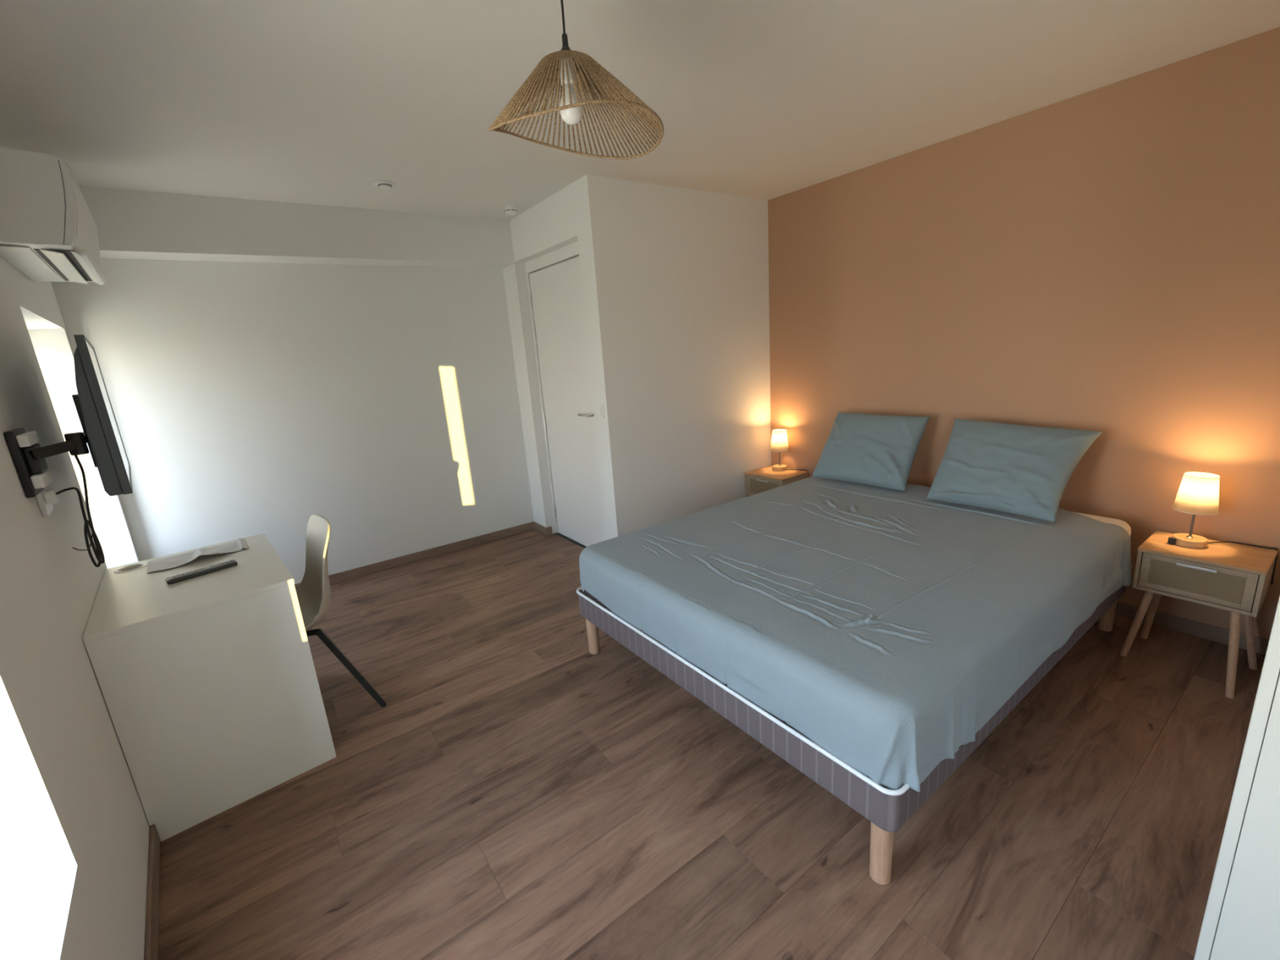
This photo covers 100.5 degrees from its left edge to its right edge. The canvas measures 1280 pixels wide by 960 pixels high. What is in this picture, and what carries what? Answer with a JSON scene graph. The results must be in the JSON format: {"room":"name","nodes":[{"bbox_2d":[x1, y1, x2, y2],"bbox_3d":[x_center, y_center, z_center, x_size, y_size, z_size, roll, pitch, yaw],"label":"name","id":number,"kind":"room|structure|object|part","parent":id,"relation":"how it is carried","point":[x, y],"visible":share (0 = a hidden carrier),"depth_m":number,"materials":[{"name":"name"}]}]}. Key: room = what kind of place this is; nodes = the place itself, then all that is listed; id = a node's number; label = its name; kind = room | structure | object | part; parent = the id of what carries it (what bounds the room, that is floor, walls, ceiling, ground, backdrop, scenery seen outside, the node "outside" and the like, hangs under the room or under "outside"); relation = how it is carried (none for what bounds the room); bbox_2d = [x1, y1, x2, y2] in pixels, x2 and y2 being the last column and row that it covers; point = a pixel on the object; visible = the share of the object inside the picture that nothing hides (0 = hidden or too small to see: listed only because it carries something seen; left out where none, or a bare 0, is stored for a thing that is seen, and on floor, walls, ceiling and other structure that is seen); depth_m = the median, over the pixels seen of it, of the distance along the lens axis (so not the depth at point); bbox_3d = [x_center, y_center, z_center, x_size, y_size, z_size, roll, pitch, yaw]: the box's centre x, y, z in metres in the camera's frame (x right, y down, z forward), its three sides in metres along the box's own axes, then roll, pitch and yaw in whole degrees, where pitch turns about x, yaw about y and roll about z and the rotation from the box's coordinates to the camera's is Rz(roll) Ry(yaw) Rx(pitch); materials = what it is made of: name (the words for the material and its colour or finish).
{"room":"bedroom","nodes":[
{"label":"bedroom","id":0,"kind":"room"},
{"bbox_2d":[0,256,149,959],"bbox_3d":[-1.077,0.192,0.560,0.301,2.421,6.800,-16,18,-39],"label":"wall","id":1,"kind":"structure","parent":0,"point":[74,825],"depth_m":1.30,"materials":[{"name":"white paint"}]},
{"bbox_2d":[3,427,88,497],"bbox_3d":[-1.720,-0.079,1.586,0.131,0.177,0.420,-16,18,-39],"label":"wall bracket","id":2,"kind":"object","parent":1,"relation":"attached to","point":[28,457],"visible":0.94,"depth_m":1.43,"materials":[{"name":"black metal"}]},
{"bbox_3d":[-1.674,-0.049,1.450,0.017,0.177,0.150,-16,18,-39],"label":"wall plate","id":3,"kind":"part","parent":2,"relation":"part of","materials":[{"name":"black metal"}]},
{"bbox_3d":[-1.621,-0.083,1.470,0.030,0.041,0.101,-1,14,12],"label":"arm","id":4,"kind":"part","parent":2,"relation":"part of","materials":[{"name":"black metal"}]},
{"bbox_3d":[-1.730,-0.129,1.655,0.023,0.026,0.290,-16,18,-39],"label":"arm","id":5,"kind":"part","parent":2,"relation":"part of","materials":[{"name":"black metal"}]},
{"bbox_2d":[71,334,133,496],"bbox_3d":[-1.822,-0.222,1.785,0.072,0.463,0.721,-17,19,-41],"label":"television","id":6,"kind":"object","parent":2,"relation":"attached to","point":[92,403],"visible":1,"depth_m":1.55,"materials":[{"name":"grey plastic"}]},
{"bbox_2d":[55,455,105,567],"bbox_3d":[-1.664,0.080,1.613,0.064,0.357,0.110,-3,14,5],"label":"power cable","id":7,"kind":"object","parent":6,"relation":"hanging from","point":[98,550],"visible":0.94,"depth_m":1.59,"materials":[{"name":"black rubber"}]},
{"bbox_2d":[72,531,93,551],"bbox_3d":[-1.626,0.184,1.561,0.006,0.045,0.100,-8,14,-16],"label":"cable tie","id":8,"kind":"object","parent":7,"relation":"attached to","point":[92,531],"visible":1,"depth_m":1.57,"materials":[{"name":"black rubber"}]},
{"bbox_3d":[-1.751,-0.155,1.686,0.016,0.230,0.025,-17,19,-41],"label":"mount rail","id":9,"kind":"part","parent":6,"relation":"part of","materials":[{"name":"black metal"}]},
{"bbox_2d":[35,487,59,517],"bbox_3d":[-1.712,0.058,1.544,0.033,0.080,0.090,-16,18,-39],"label":"wall socket","id":10,"kind":"object","parent":1,"relation":"attached to","point":[46,498],"visible":0.77,"depth_m":1.53,"materials":[{"name":"white plastic"}]},
{"bbox_2d":[0,146,106,284],"bbox_3d":[-2.268,-0.965,2.043,0.252,0.307,0.881,-16,18,-39],"label":"air conditioner","id":11,"kind":"object","parent":1,"relation":"attached to","point":[48,229],"visible":1,"depth_m":1.76,"materials":[{"name":"white plastic"}]},
{"bbox_3d":[-2.193,-0.986,2.107,0.051,0.261,0.820,-16,18,-39],"label":"panel","id":12,"kind":"part","parent":11,"relation":"part of","materials":[{"name":"white plastic"}]},
{"bbox_2d":[144,823,159,959],"bbox_3d":[-1.103,1.251,1.196,0.012,0.070,5.490,-16,18,-39],"label":"baseboard","id":13,"kind":"structure","parent":1,"relation":"attached to","point":[151,942],"depth_m":1.50,"materials":[{"name":"brown wood"}]},
{"bbox_2d":[51,257,533,584],"bbox_3d":[-2.250,-0.465,3.570,2.989,2.421,0.160,-14,17,-34],"label":"wall","id":14,"kind":"structure","parent":0,"point":[380,402],"depth_m":3.52,"materials":[{"name":"white paint"}]},
{"bbox_2d":[294,521,533,587],"bbox_3d":[-1.911,0.636,3.924,2.457,0.070,0.012,-14,17,-34],"label":"baseboard","id":15,"kind":"structure","parent":14,"relation":"attached to","point":[341,576],"depth_m":4.10,"materials":[{"name":"brown wood"}]},
{"bbox_2d":[502,174,771,540],"bbox_3d":[-0.043,-0.806,4.294,1.511,2.421,1.498,-14,17,-34],"label":"wall","id":16,"kind":"structure","parent":0,"point":[675,280],"depth_m":3.58,"materials":[{"name":"white paint"}]},
{"bbox_2d":[533,521,546,535],"bbox_3d":[-0.851,0.410,4.525,0.012,0.070,0.234,-14,17,-34],"label":"baseboard","id":17,"kind":"structure","parent":16,"relation":"attached to","point":[537,526],"depth_m":4.51,"materials":[{"name":"brown wood"}]},
{"bbox_2d":[545,526,552,535],"bbox_3d":[-0.760,0.424,4.440,0.058,0.070,0.012,-14,17,-34],"label":"baseboard","id":18,"kind":"structure","parent":16,"relation":"attached to","point":[548,530],"depth_m":4.43,"materials":[{"name":"brown wood"}]},
{"bbox_2d":[524,240,604,548],"bbox_3d":[-0.497,-0.520,3.870,0.139,2.134,0.937,-14,17,-34],"label":"door","id":19,"kind":"structure","parent":16,"relation":"in","point":[553,278],"depth_m":3.89,"materials":[{"name":"white wood"}]},
{"bbox_3d":[-0.476,-0.525,3.884,0.087,2.134,0.937,-14,17,-34],"label":"frame","id":20,"kind":"part","parent":19,"relation":"part of","materials":[{"name":"white wood"}]},
{"bbox_3d":[-0.370,-0.444,3.639,0.056,0.018,0.129,-14,17,-34],"label":"handle","id":21,"kind":"part","parent":19,"relation":"part of","materials":[{"name":"silver metal"}]},
{"bbox_2d":[595,404,604,418],"bbox_3d":[-0.253,-0.431,3.365,0.011,0.080,0.080,-14,17,-34],"label":"light switch","id":22,"kind":"object","parent":16,"relation":"attached to","point":[600,411],"visible":1,"depth_m":3.36,"materials":[{"name":"white plastic"}]},
{"bbox_2d":[0,0,1279,220],"bbox_3d":[0.141,-1.379,1.292,4.660,0.100,6.388,-14,17,-34],"label":"ceiling","id":23,"kind":"structure","parent":0,"point":[312,102],"depth_m":1.96,"materials":[{"name":"white paint"}]},
{"bbox_2d":[78,186,514,268],"bbox_3d":[-2.068,-1.500,3.256,2.639,0.294,0.234,-14,17,-34],"label":"beam","id":24,"kind":"structure","parent":23,"relation":"attached to","point":[135,224],"depth_m":3.12,"materials":[{"name":"white paint"}]},
{"bbox_2d":[373,180,395,190],"bbox_3d":[-1.388,-1.599,2.899,0.112,0.026,0.112,-14,17,-34],"label":"ceiling vent","id":25,"kind":"object","parent":23,"relation":"in","point":[383,184],"visible":1,"depth_m":2.88,"materials":[{"name":"white plastic"}]},
{"bbox_2d":[503,204,516,215],"bbox_3d":[-0.853,-1.777,3.510,0.084,0.050,0.084,-14,17,-34],"label":"smoke detector","id":26,"kind":"object","parent":23,"relation":"attached to","point":[510,210],"visible":1,"depth_m":3.48,"materials":[{"name":"white plastic"}]},
{"bbox_3d":[-0.854,-1.795,3.505,0.084,0.012,0.084,-14,17,-34],"label":"mount plate","id":27,"kind":"part","parent":26,"relation":"part of","materials":[{"name":"white plastic"}]},
{"bbox_2d":[487,0,663,159],"bbox_3d":[-0.172,-1.063,1.287,0.434,0.465,0.434,-14,17,-34],"label":"pendant lamp","id":28,"kind":"object","parent":23,"relation":"hanging from","point":[570,68],"visible":1,"depth_m":1.30,"materials":[{"name":"wicker"}]},
{"bbox_3d":[-0.190,-1.170,1.260,0.009,0.204,0.006,-7,14,-12],"label":"cord","id":29,"kind":"part","parent":28,"relation":"part of","materials":[{"name":"black plastic"}]},
{"bbox_3d":[-0.172,-0.929,1.320,0.058,0.084,0.058,-14,17,-34],"label":"bulb","id":30,"kind":"part","parent":28,"relation":"part of","materials":[{"name":"white glass"}]},
{"bbox_2d":[157,528,1265,959],"bbox_3d":[0.310,1.099,1.833,4.760,0.140,6.488,-14,17,-34],"label":"floor","id":31,"kind":"structure","parent":0,"point":[518,791],"depth_m":1.69,"materials":[{"name":"brown"}]},
{"bbox_2d":[82,533,336,841],"bbox_3d":[-1.660,0.716,2.103,0.533,0.752,0.776,-16,18,-39],"label":"desk","id":32,"kind":"object","parent":31,"relation":"on","point":[209,685],"visible":0.98,"depth_m":1.81,"materials":[{"name":"white"}]},
{"bbox_3d":[-2.026,0.361,2.126,0.073,0.004,0.073,-16,18,-39],"label":"grommet lid","id":33,"kind":"part","parent":32,"relation":"part of","materials":[{"name":"beige plastic"}]},
{"bbox_2d":[146,537,248,573],"bbox_3d":[-1.825,0.300,2.205,0.334,0.031,0.211,-17,19,-41],"label":"paper sheet","id":34,"kind":"object","parent":32,"relation":"on","point":[175,561],"visible":1,"depth_m":2.19,"materials":[{"name":"white paper"}]},
{"bbox_2d":[164,560,237,584],"bbox_3d":[-1.647,0.344,2.004,0.046,0.017,0.210,8,18,41],"label":"remote control","id":35,"kind":"object","parent":32,"relation":"on","point":[189,575],"visible":1,"depth_m":1.99,"materials":[{"name":"grey plastic"}]},
{"bbox_2d":[295,513,386,706],"bbox_3d":[-1.519,0.629,2.209,0.526,0.851,0.568,6,17,35],"label":"desk chair","id":36,"kind":"object","parent":31,"relation":"on","point":[313,592],"visible":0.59,"depth_m":2.32,"materials":[{"name":"beige plastic"}]},
{"bbox_3d":[-1.303,0.819,2.288,0.332,0.414,0.029,-7,14,-10],"label":"leg","id":37,"kind":"part","parent":36,"relation":"part of","materials":[{"name":"black metal"}]},
{"bbox_2d":[744,465,808,496],"bbox_3d":[0.993,0.187,4.043,0.462,0.472,0.390,-14,17,-34],"label":"nightstand","id":38,"kind":"object","parent":31,"relation":"on","point":[757,481],"visible":0.41,"depth_m":3.99,"materials":[{"name":"brown wood"}]},
{"bbox_3d":[1.031,0.035,4.056,0.265,0.153,0.328,-14,17,-34],"label":"drawer","id":39,"kind":"part","parent":38,"relation":"part of","materials":[{"name":"brown wood"}]},
{"bbox_3d":[0.930,0.059,3.986,0.008,0.108,0.271,-14,17,-34],"label":"cane panel","id":40,"kind":"part","parent":38,"relation":"part of","materials":[{"name":"beige wicker"}]},
{"bbox_2d":[770,429,808,471],"bbox_3d":[1.140,-0.151,4.072,0.279,0.466,0.139,-1,14,14],"label":"table lamp","id":41,"kind":"object","parent":38,"relation":"on","point":[779,438],"visible":0.98,"depth_m":4.01,"materials":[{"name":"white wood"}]},
{"bbox_3d":[1.061,-0.302,4.052,0.136,0.150,0.136,-14,17,-34],"label":"lamp shade","id":42,"kind":"part","parent":41,"relation":"part of","materials":[{"name":"fabric"}]},
{"bbox_2d":[576,565,1132,884],"bbox_3d":[0.983,0.622,2.564,2.037,0.340,1.629,-14,17,-34],"label":"bed base","id":43,"kind":"object","parent":31,"relation":"on","point":[887,810],"visible":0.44,"depth_m":1.64,"materials":[{"name":"fabric"}]},
{"bbox_3d":[-0.234,0.760,2.642,0.057,0.206,0.057,-14,17,-34],"label":"leg","id":44,"kind":"part","parent":43,"relation":"part of","materials":[{"name":"brown wood"}]},
{"bbox_3d":[0.653,0.992,1.442,0.057,0.206,0.057,-14,17,-34],"label":"leg","id":45,"kind":"part","parent":43,"relation":"part of","materials":[{"name":"brown wood"}]},
{"bbox_2d":[1073,511,1131,537],"bbox_3d":[0.969,0.357,2.500,2.000,0.213,1.592,-14,17,-34],"label":"mattress","id":46,"kind":"object","parent":43,"relation":"on","point":[1123,524],"visible":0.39,"depth_m":2.41,"materials":[{"name":"white fabric"}]},
{"bbox_2d":[579,476,1131,791],"bbox_3d":[0.957,0.368,2.474,1.983,0.269,1.655,-14,17,-34],"label":"fitted sheet","id":47,"kind":"object","parent":46,"relation":"on","point":[885,627],"visible":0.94,"depth_m":1.91,"materials":[{"name":"blue fabric"}]},
{"bbox_2d":[812,412,929,491],"bbox_3d":[1.393,-0.194,3.251,0.330,0.394,0.606,-14,17,-34],"label":"pillow","id":48,"kind":"object","parent":47,"relation":"on","point":[869,449],"visible":1,"depth_m":3.15,"materials":[{"name":"blue fabric"}]},
{"bbox_2d":[925,418,1102,522],"bbox_3d":[1.803,-0.070,2.642,0.378,0.386,0.647,-14,17,-34],"label":"pillow","id":49,"kind":"object","parent":47,"relation":"on","point":[1024,470],"visible":1,"depth_m":2.56,"materials":[{"name":"blue fabric"}]},
{"bbox_3d":[2.210,0.612,2.518,0.057,0.206,0.057,-14,17,-34],"label":"leg","id":50,"kind":"part","parent":43,"relation":"part of","materials":[{"name":"brown wood"}]},
{"bbox_2d":[1120,530,1278,698],"bbox_3d":[2.330,0.536,2.233,0.462,0.472,0.390,-14,17,-34],"label":"nightstand","id":51,"kind":"object","parent":31,"relation":"on","point":[1235,578],"visible":1,"depth_m":2.18,"materials":[{"name":"brown wood"}]},
{"bbox_3d":[2.172,0.620,2.323,0.148,0.289,0.031,-9,15,-21],"label":"leg","id":52,"kind":"part","parent":51,"relation":"part of","materials":[{"name":"brown wood"}]},
{"bbox_3d":[2.353,0.578,2.440,0.123,0.289,0.031,-11,15,-25],"label":"leg","id":53,"kind":"part","parent":51,"relation":"part of","materials":[{"name":"brown wood"}]},
{"bbox_3d":[2.251,0.354,2.154,0.016,0.010,0.116,-14,17,-34],"label":"handle","id":54,"kind":"part","parent":51,"relation":"part of","materials":[{"name":"silver metal"}]},
{"bbox_3d":[2.268,0.408,2.177,0.008,0.108,0.271,-14,17,-34],"label":"cane panel","id":55,"kind":"part","parent":51,"relation":"part of","materials":[{"name":"beige wicker"}]},
{"bbox_3d":[2.369,0.384,2.247,0.265,0.153,0.328,-14,17,-34],"label":"drawer","id":56,"kind":"part","parent":51,"relation":"part of","materials":[{"name":"brown wood"}]},
{"bbox_2d":[1167,471,1278,584],"bbox_3d":[2.434,0.210,2.210,0.342,0.456,0.144,7,18,38],"label":"table lamp","id":57,"kind":"object","parent":51,"relation":"on","point":[1197,493],"visible":1,"depth_m":2.21,"materials":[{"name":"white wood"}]},
{"bbox_2d":[1167,537,1176,544],"bbox_3d":[2.296,0.261,2.298,0.016,0.026,0.024,-14,17,-34],"label":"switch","id":58,"kind":"object","parent":57,"relation":"attached to","point":[1171,540],"depth_m":2.29,"materials":[{"name":"black plastic"}]},
{"bbox_3d":[2.342,0.054,2.234,0.136,0.150,0.136,-14,17,-34],"label":"lamp shade","id":59,"kind":"part","parent":57,"relation":"part of","materials":[{"name":"fabric"}]},
{"bbox_3d":[2.521,0.344,2.254,0.232,0.163,0.040,3,16,27],"label":"power cord","id":60,"kind":"part","parent":57,"relation":"part of","materials":[{"name":"black plastic"}]},
{"bbox_3d":[2.313,0.670,2.079,0.031,0.289,0.214,8,19,41],"label":"leg","id":61,"kind":"part","parent":51,"relation":"part of","materials":[{"name":"brown wood"}]},
{"bbox_3d":[2.530,0.622,2.211,0.031,0.289,0.137,-1,14,13],"label":"leg","id":62,"kind":"part","parent":51,"relation":"part of","materials":[{"name":"brown wood"}]},
{"bbox_2d":[768,26,1279,639],"bbox_3d":[2.044,-0.602,2.850,0.160,2.421,6.388,-14,17,-34],"label":"wall","id":63,"kind":"structure","parent":0,"point":[1106,259],"depth_m":2.53,"materials":[{"name":"orange paint"}]},
{"bbox_2d":[1115,600,1269,654],"bbox_3d":[1.900,0.513,3.296,0.012,0.070,2.752,-14,17,-34],"label":"baseboard","id":64,"kind":"structure","parent":63,"relation":"attached to","point":[1215,633],"depth_m":2.44,"materials":[{"name":"brown wood"}]},
{"bbox_2d":[1209,674,1279,957],"bbox_3d":[2.455,-0.064,0.551,1.955,2.421,2.086,-14,17,-34],"label":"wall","id":65,"kind":"structure","parent":0,"point":[1279,674],"depth_m":0.98,"materials":[{"name":"white paint"}]},
{"bbox_2d":[1193,595,1279,959],"bbox_3d":[1.477,0.093,0.226,0.044,2.410,1.500,-14,17,-34],"label":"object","id":66,"kind":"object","parent":65,"relation":"in","point":[1248,926],"depth_m":0.95,"materials":[{"name":"grey"}]}
]}

